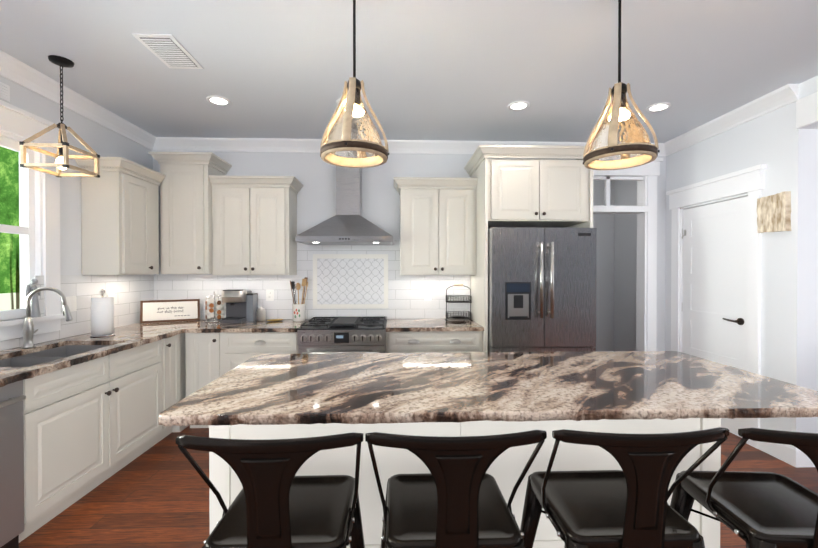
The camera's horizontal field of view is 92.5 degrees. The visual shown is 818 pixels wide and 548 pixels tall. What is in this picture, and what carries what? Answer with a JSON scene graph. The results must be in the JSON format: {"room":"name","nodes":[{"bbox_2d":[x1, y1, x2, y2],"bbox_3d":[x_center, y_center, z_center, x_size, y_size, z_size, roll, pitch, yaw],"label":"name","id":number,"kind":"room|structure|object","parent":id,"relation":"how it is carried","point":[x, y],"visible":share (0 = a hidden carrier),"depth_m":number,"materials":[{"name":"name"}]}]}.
{"room":"kitchen","nodes":[
{"label":"kitchen","id":0,"kind":"room"},
{"bbox_2d":[0,75,152,340],"bbox_3d":[-2.533,0.041,-0.484,0.140,2.760,9.000,0,0,-2],"label":"wall","id":1,"kind":"structure","parent":0,"point":[100,140],"depth_m":3.02,"materials":[{"name":"white paint"}]},
{"bbox_2d":[0,82,9,101],"bbox_3d":[-2.555,-1.152,2.367,0.016,0.100,0.280,0,0,-2],"label":"air vent","id":2,"kind":"object","parent":1,"relation":"in","point":[5,92],"visible":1,"depth_m":2.47,"materials":[{"name":"white"}]},
{"bbox_2d":[0,100,67,340],"bbox_3d":[-2.592,-0.323,1.893,0.190,1.490,2.040,0,0,-2],"label":"window","id":3,"kind":"structure","parent":1,"relation":"in","point":[37,229],"depth_m":2.73,"materials":[{"name":"white wood"}]},
{"bbox_2d":[25,279,40,316],"bbox_3d":[-2.568,0.163,2.683,0.068,0.263,0.100,0,0,-2],"label":"angel figurine","id":4,"kind":"object","parent":3,"relation":"on","point":[35,310],"visible":0.71,"depth_m":2.67,"materials":[{"name":"grey ceramic"}]},
{"bbox_2d":[62,296,76,311],"bbox_3d":[-2.572,0.228,2.969,0.009,0.116,0.122,0,0,-2],"label":"switch plate","id":5,"kind":"object","parent":1,"relation":"attached to","point":[71,302],"depth_m":2.98,"materials":[{"name":"white plastic"}]},
{"bbox_2d":[0,274,153,350],"bbox_3d":[-2.557,0.249,2.314,0.007,0.469,3.391,0,0,-2],"label":"backsplash","id":6,"kind":"structure","parent":1,"relation":"attached to","point":[130,292],"depth_m":3.18,"materials":[{"name":"tile"}]},
{"bbox_2d":[75,157,165,274],"bbox_3d":[-2.415,-0.452,3.321,0.356,0.914,0.586,0,0,-2],"label":"upper cabinet","id":7,"kind":"object","parent":1,"relation":"attached to","point":[120,216],"visible":0.94,"depth_m":3.10,"materials":[{"name":"grey paint"}]},
{"bbox_2d":[0,0,817,142],"bbox_3d":[2.126,-1.374,0.769,9.540,0.050,11.200,0,0,-2],"label":"ceiling","id":8,"kind":"structure","parent":0,"point":[463,70],"depth_m":2.50,"materials":[{"name":"white paint"}]},
{"bbox_2d":[19,55,99,177],"bbox_3d":[-2.218,-1.006,2.501,0.273,0.713,0.273,0,0,-2],"label":"pendant lantern","id":9,"kind":"object","parent":8,"relation":"hanging from","point":[62,156],"visible":1,"depth_m":2.48,"materials":[{"name":"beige wood"}]},
{"bbox_2d":[132,34,203,68],"bbox_3d":[-1.464,-1.356,2.404,0.220,0.012,0.370,0,0,-2],"label":"ceiling vent","id":10,"kind":"object","parent":8,"relation":"in","point":[169,50],"visible":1,"depth_m":2.37,"materials":[{"name":"white metal"}]},
{"bbox_2d":[206,95,230,105],"bbox_3d":[-1.498,-1.363,3.083,0.174,0.008,0.174,0,1,-29],"label":"recessed light","id":11,"kind":"object","parent":8,"relation":"in","point":[224,101],"depth_m":3.08,"materials":[{"name":"white plastic"}]},
{"bbox_2d":[320,0,388,167],"bbox_3d":[-0.252,-0.943,1.810,0.323,0.826,0.323,0,0,-2],"label":"pendant light","id":12,"kind":"object","parent":8,"relation":"hanging from","point":[351,138],"visible":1,"depth_m":1.76,"materials":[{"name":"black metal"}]},
{"bbox_2d":[508,101,529,110],"bbox_3d":[0.889,-1.364,3.178,0.174,0.008,0.174,0,0,-11],"label":"recessed light","id":13,"kind":"object","parent":8,"relation":"in","point":[517,105],"depth_m":3.17,"materials":[{"name":"white"}]},
{"bbox_2d":[583,0,659,169],"bbox_3d":[0.997,-0.944,1.854,0.309,0.826,0.309,0,0,-2],"label":"pendant light","id":14,"kind":"object","parent":8,"relation":"hanging from","point":[621,140],"visible":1,"depth_m":1.80,"materials":[{"name":"black metal"}]},
{"bbox_2d":[646,102,670,111],"bbox_3d":[2.044,-1.364,3.208,0.174,0.008,0.174,0,1,-29],"label":"recessed light","id":15,"kind":"object","parent":8,"relation":"in","point":[657,107],"depth_m":3.20,"materials":[{"name":"white"}]},
{"bbox_2d":[153,151,665,350],"bbox_3d":[0.119,0.003,4.182,5.770,2.760,0.140,0,0,-2],"label":"wall","id":16,"kind":"structure","parent":0,"point":[314,174],"depth_m":4.09,"materials":[{"name":"white paint"}]},
{"bbox_2d":[148,152,231,273],"bbox_3d":[-2.100,-0.558,3.805,0.568,1.119,0.441,0,0,-2],"label":"upper cabinet","id":17,"kind":"object","parent":16,"relation":"attached to","point":[186,211],"visible":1,"depth_m":3.63,"materials":[{"name":"grey paint"}]},
{"bbox_2d":[209,175,302,274],"bbox_3d":[-1.484,-0.456,3.862,0.790,0.934,0.371,0,0,-2],"label":"upper cabinet","id":18,"kind":"object","parent":16,"relation":"attached to","point":[254,225],"visible":1,"depth_m":3.72,"materials":[{"name":"grey paint"}]},
{"bbox_2d":[266,290,273,300],"bbox_3d":[-1.439,0.220,4.046,0.076,0.116,0.008,0,0,-2],"label":"switch plate","id":19,"kind":"object","parent":16,"relation":"attached to","point":[269,293],"depth_m":4.05,"materials":[{"name":"white plastic"}]},
{"bbox_2d":[154,240,469,319],"bbox_3d":[-0.983,0.059,4.063,3.260,0.820,0.019,0,0,-2],"label":"backsplash","id":20,"kind":"structure","parent":16,"relation":"attached to","point":[356,280],"depth_m":4.07,"materials":[{"name":"tile"}]},
{"bbox_2d":[295,166,392,244],"bbox_3d":[-0.599,-0.834,3.827,0.890,1.078,0.501,0,0,-2],"label":"range hood","id":21,"kind":"object","parent":16,"relation":"attached to","point":[347,224],"visible":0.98,"depth_m":3.75,"materials":[{"name":"silver metal"}]},
{"bbox_2d":[394,177,477,274],"bbox_3d":[0.250,-0.457,3.923,0.804,0.934,0.371,0,0,-2],"label":"upper cabinet","id":22,"kind":"object","parent":16,"relation":"attached to","point":[437,225],"visible":1,"depth_m":3.79,"materials":[{"name":"grey paint"}]},
{"bbox_2d":[464,145,589,228],"bbox_3d":[1.144,-0.795,3.766,1.100,0.644,0.743,0,0,-2],"label":"upper cabinet","id":23,"kind":"object","parent":16,"relation":"attached to","point":[545,186],"visible":0.9,"depth_m":3.46,"materials":[{"name":"grey paint"}]},
{"bbox_2d":[570,158,662,350],"bbox_3d":[2.139,0.076,4.229,1.100,2.615,0.190,0,0,-2],"label":"trim","id":24,"kind":"structure","parent":16,"relation":"attached to","point":[646,292],"depth_m":4.18,"materials":[{"name":"white wood"}]},
{"bbox_2d":[593,180,641,205],"bbox_3d":[2.139,-0.872,4.224,0.770,0.290,0.005,0,0,-2],"label":"window","id":25,"kind":"structure","parent":16,"relation":"in","point":[625,192],"depth_m":4.23,"materials":[{"name":"glass"}]},
{"bbox_2d":[19,425,817,547],"bbox_3d":[2.126,1.436,0.792,9.540,0.050,11.200,0,0,-2],"label":"floor","id":26,"kind":"structure","parent":0,"point":[156,495],"depth_m":2.38,"materials":[{"name":"brown wood"}]},
{"bbox_2d":[0,380,25,547],"bbox_3d":[-2.184,0.966,1.644,0.647,0.876,0.603,0,0,-2],"label":"dishwasher","id":27,"kind":"object","parent":26,"relation":"on","point":[12,397],"visible":0.94,"depth_m":1.89,"materials":[{"name":"silver metal"}]},
{"bbox_2d":[12,337,171,542],"bbox_3d":[-2.260,0.956,2.586,0.600,0.880,1.270,0,0,-2],"label":"base cabinet","id":28,"kind":"object","parent":26,"relation":"on","point":[90,425],"depth_m":2.39,"materials":[{"name":"grey paint"}]},
{"bbox_2d":[0,320,203,386],"bbox_3d":[-2.228,0.606,2.332,0.660,0.243,3.397,0,0,-2],"label":"countertop","id":29,"kind":"structure","parent":28,"relation":"on","point":[47,357],"depth_m":2.68,"materials":[{"name":"stone"}]},
{"bbox_2d":[22,287,72,348],"bbox_3d":[-2.411,0.283,2.603,0.259,0.396,0.157,0,0,-2],"label":"faucet","id":30,"kind":"object","parent":29,"relation":"on","point":[28,329],"visible":1,"depth_m":2.55,"materials":[{"name":"silver metal"}]},
{"bbox_2d":[90,289,114,336],"bbox_3d":[-2.377,0.298,3.036,0.156,0.360,0.156,0,0,-2],"label":"paper towel holder","id":31,"kind":"object","parent":29,"relation":"on","point":[102,316],"visible":1,"depth_m":2.98,"materials":[{"name":"white paper"}]},
{"bbox_2d":[140,299,199,323],"bbox_3d":[-2.343,0.363,3.853,0.500,0.216,0.055,0,1,-29],"label":"sign","id":32,"kind":"object","parent":29,"relation":"on","point":[149,310],"visible":0.98,"depth_m":3.84,"materials":[{"name":"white wood"}]},
{"bbox_2d":[157,306,182,312],"bbox_3d":[-2.340,0.353,3.847,0.225,0.067,0.001,-1,-11,-27],"label":"lettering","id":33,"kind":"object","parent":32,"relation":"attached to","point":[172,307],"visible":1,"depth_m":3.86,"materials":[{"name":"black paint"}]},
{"bbox_2d":[172,334,179,425],"bbox_3d":[-2.283,0.951,3.249,0.600,0.880,0.347,0,0,-2],"label":"base cabinet","id":34,"kind":"object","parent":26,"relation":"on","point":[175,339],"depth_m":3.34,"materials":[{"name":"grey paint"}]},
{"bbox_2d":[172,333,188,431],"bbox_3d":[-2.315,0.948,3.727,0.584,0.878,0.606,0,0,-2],"label":"base cabinet","id":35,"kind":"object","parent":26,"relation":"on","point":[175,428],"visible":0.14,"depth_m":3.48,"materials":[{"name":"grey paint"}]},
{"bbox_2d":[185,332,298,427],"bbox_3d":[-1.478,0.947,3.735,1.004,0.880,0.633,0,0,-2],"label":"base cabinet","id":36,"kind":"object","parent":26,"relation":"on","point":[212,356],"visible":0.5,"depth_m":3.45,"materials":[{"name":"grey paint"}]},
{"bbox_2d":[184,319,309,332],"bbox_3d":[-1.462,0.491,3.724,0.971,0.036,0.667,0,0,-2],"label":"countertop","id":37,"kind":"structure","parent":36,"relation":"on","point":[286,325],"depth_m":3.48,"materials":[{"name":"stone"}]},
{"bbox_2d":[205,292,222,322],"bbox_3d":[-1.931,0.322,3.887,0.170,0.297,0.170,0,0,-2],"label":"carousel","id":38,"kind":"object","parent":37,"relation":"on","point":[210,308],"visible":0.94,"depth_m":3.84,"materials":[{"name":"silver metal"}]},
{"bbox_2d":[220,289,257,322],"bbox_3d":[-1.680,0.312,3.855,0.270,0.318,0.333,0,0,-2],"label":"coffee maker","id":39,"kind":"object","parent":37,"relation":"on","point":[241,305],"visible":0.96,"depth_m":3.88,"materials":[{"name":"silver metal"}]},
{"bbox_2d":[257,307,265,320],"bbox_3d":[-1.488,0.399,3.939,0.086,0.142,0.085,0,0,-2],"label":"canister","id":40,"kind":"object","parent":37,"relation":"on","point":[261,313],"visible":1,"depth_m":3.90,"materials":[{"name":"white ceramic"}]},
{"bbox_2d":[267,319,282,321],"bbox_3d":[-1.337,0.463,3.904,0.148,0.016,0.104,0,0,-2],"label":"dish","id":41,"kind":"object","parent":37,"relation":"on","point":[271,320],"visible":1,"depth_m":3.89,"materials":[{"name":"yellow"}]},
{"bbox_2d":[290,277,307,321],"bbox_3d":[-1.101,0.253,3.922,0.178,0.436,0.160,0,0,-2],"label":"utensil crock","id":42,"kind":"object","parent":37,"relation":"on","point":[298,309],"visible":1,"depth_m":3.88,"materials":[{"name":"white ceramic"}]},
{"bbox_2d":[175,432,364,547],"bbox_3d":[-0.400,0.928,1.315,0.538,0.958,0.538,0,0,-2],"label":"stool","id":43,"kind":"object","parent":26,"relation":"on","point":[277,503],"visible":1,"depth_m":1.10,"materials":[{"name":"black metal"}]},
{"bbox_2d":[297,316,386,353],"bbox_3d":[-0.594,0.911,3.698,0.754,0.952,0.733,0,0,-2],"label":"range","id":44,"kind":"object","parent":26,"relation":"on","point":[338,334],"visible":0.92,"depth_m":3.39,"materials":[{"name":"silver metal"}]},
{"bbox_2d":[386,331,482,352],"bbox_3d":[0.221,0.947,3.795,0.872,0.880,0.633,0,0,-2],"label":"base cabinet","id":45,"kind":"object","parent":26,"relation":"on","point":[436,342],"visible":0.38,"depth_m":3.51,"materials":[{"name":"grey paint"}]},
{"bbox_2d":[386,319,483,331],"bbox_3d":[0.221,0.491,3.790,0.872,0.036,0.653,0,0,-2],"label":"countertop","id":46,"kind":"structure","parent":45,"relation":"on","point":[414,325],"depth_m":3.60,"materials":[{"name":"stone"}]},
{"bbox_2d":[445,284,472,320],"bbox_3d":[0.506,0.286,4.003,0.258,0.367,0.175,0,0,-2],"label":"wire rack","id":47,"kind":"object","parent":46,"relation":"on","point":[463,297],"visible":1,"depth_m":3.99,"materials":[{"name":"black metal"}]},
{"bbox_2d":[365,430,546,547],"bbox_3d":[0.130,0.927,1.333,0.538,0.958,0.538,0,0,-2],"label":"stool","id":48,"kind":"object","parent":26,"relation":"on","point":[454,498],"visible":1,"depth_m":1.12,"materials":[{"name":"black metal"}]},
{"bbox_2d":[209,418,720,547],"bbox_3d":[0.264,0.962,2.080,2.290,0.877,0.673,0,0,-2],"label":"kitchen island","id":49,"kind":"object","parent":26,"relation":"on","point":[506,468],"visible":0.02,"depth_m":1.75,"materials":[{"name":"grey paint"}]},
{"bbox_2d":[159,351,817,425],"bbox_3d":[0.400,0.507,1.910,2.612,0.038,1.022,0,0,-2],"label":"island countertop","id":50,"kind":"structure","parent":49,"relation":"on","point":[328,388],"depth_m":1.65,"materials":[{"name":"stone"}]},
{"bbox_2d":[470,158,487,351],"bbox_3d":[0.672,0.182,3.791,0.026,2.410,0.676,0,0,-2],"label":"panel","id":51,"kind":"object","parent":26,"relation":"on","point":[479,295],"depth_m":3.59,"materials":[{"name":"grey paint"}]},
{"bbox_2d":[488,227,596,351],"bbox_3d":[1.146,0.494,3.703,0.904,1.787,0.838,0,0,-2],"label":"fridge","id":52,"kind":"object","parent":26,"relation":"on","point":[541,289],"visible":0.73,"depth_m":3.35,"materials":[{"name":"silver metal"}]},
{"bbox_2d":[565,169,592,227],"bbox_3d":[1.613,0.181,3.824,0.026,2.410,0.676,0,0,-2],"label":"panel","id":53,"kind":"object","parent":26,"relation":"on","point":[589,224],"depth_m":3.48,"materials":[{"name":"grey paint"}]},
{"bbox_2d":[520,427,728,547],"bbox_3d":[0.675,0.927,1.352,0.538,0.958,0.538,0,0,-2],"label":"stool","id":54,"kind":"object","parent":26,"relation":"on","point":[628,506],"visible":1,"depth_m":1.16,"materials":[{"name":"black metal"}]},
{"bbox_2d":[670,428,817,547],"bbox_3d":[1.245,0.927,1.347,0.538,0.958,0.538,0,0,2],"label":"stool","id":55,"kind":"object","parent":26,"relation":"on","point":[763,510],"visible":0.96,"depth_m":1.31,"materials":[{"name":"black metal"}]},
{"bbox_2d":[593,214,612,351],"bbox_3d":[2.019,-0.010,5.780,2.200,2.760,0.100,0,0,-2],"label":"wall","id":56,"kind":"structure","parent":0,"point":[603,223],"depth_m":5.76,"materials":[{"name":"white paint"}]},
{"bbox_2d":[613,214,636,350],"bbox_3d":[3.095,-0.004,5.063,0.100,2.760,1.410,0,0,-2],"label":"wall","id":57,"kind":"structure","parent":0,"point":[616,259],"depth_m":5.50,"materials":[{"name":"white paint"}]},
{"bbox_2d":[665,76,817,445],"bbox_3d":[3.039,0.040,-0.288,0.250,2.760,9.000,0,0,-2],"label":"wall","id":58,"kind":"structure","parent":0,"point":[781,146],"depth_m":2.94,"materials":[{"name":"white paint"}]},
{"bbox_2d":[0,50,817,155],"bbox_3d":[0.226,-1.179,-0.397,5.380,0.320,9.000,0,0,-2],"label":"crown molding","id":59,"kind":"structure","parent":58,"relation":"attached to","point":[13,69],"depth_m":3.59,"materials":[{"name":"white wood"}]},
{"bbox_2d":[681,196,747,437],"bbox_3d":[2.777,0.365,3.609,0.103,2.023,0.761,0,0,-2],"label":"pantry door","id":60,"kind":"structure","parent":58,"relation":"in","point":[714,237],"depth_m":3.55,"materials":[{"name":"white wood"}]},
{"bbox_2d":[666,164,766,448],"bbox_3d":[2.802,0.263,3.601,0.150,2.250,1.075,0,0,-2],"label":"door frame","id":61,"kind":"structure","parent":58,"relation":"attached to","point":[749,181],"depth_m":3.29,"materials":[{"name":"white wood"}]},
{"bbox_2d":[757,191,790,232],"bbox_3d":[2.778,-0.463,2.984,0.039,0.292,0.237,0,0,-2],"label":"artwork","id":62,"kind":"object","parent":58,"relation":"attached to","point":[773,213],"visible":1,"depth_m":2.96},
{"bbox_2d":[789,445,814,467],"bbox_3d":[2.929,1.324,2.840,0.282,0.140,0.030,0,0,-2],"label":"baseboard","id":63,"kind":"structure","parent":58,"relation":"attached to","point":[793,456],"depth_m":2.82,"materials":[{"name":"white"}]},
{"label":"outside","id":64,"kind":"structure","parent":0,"visible":0},
{"bbox_2d":[0,147,19,310],"bbox_3d":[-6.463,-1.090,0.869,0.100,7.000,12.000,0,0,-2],"label":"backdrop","id":65,"kind":"structure","parent":64,"point":[9,243],"depth_m":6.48,"materials":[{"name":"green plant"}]}
]}

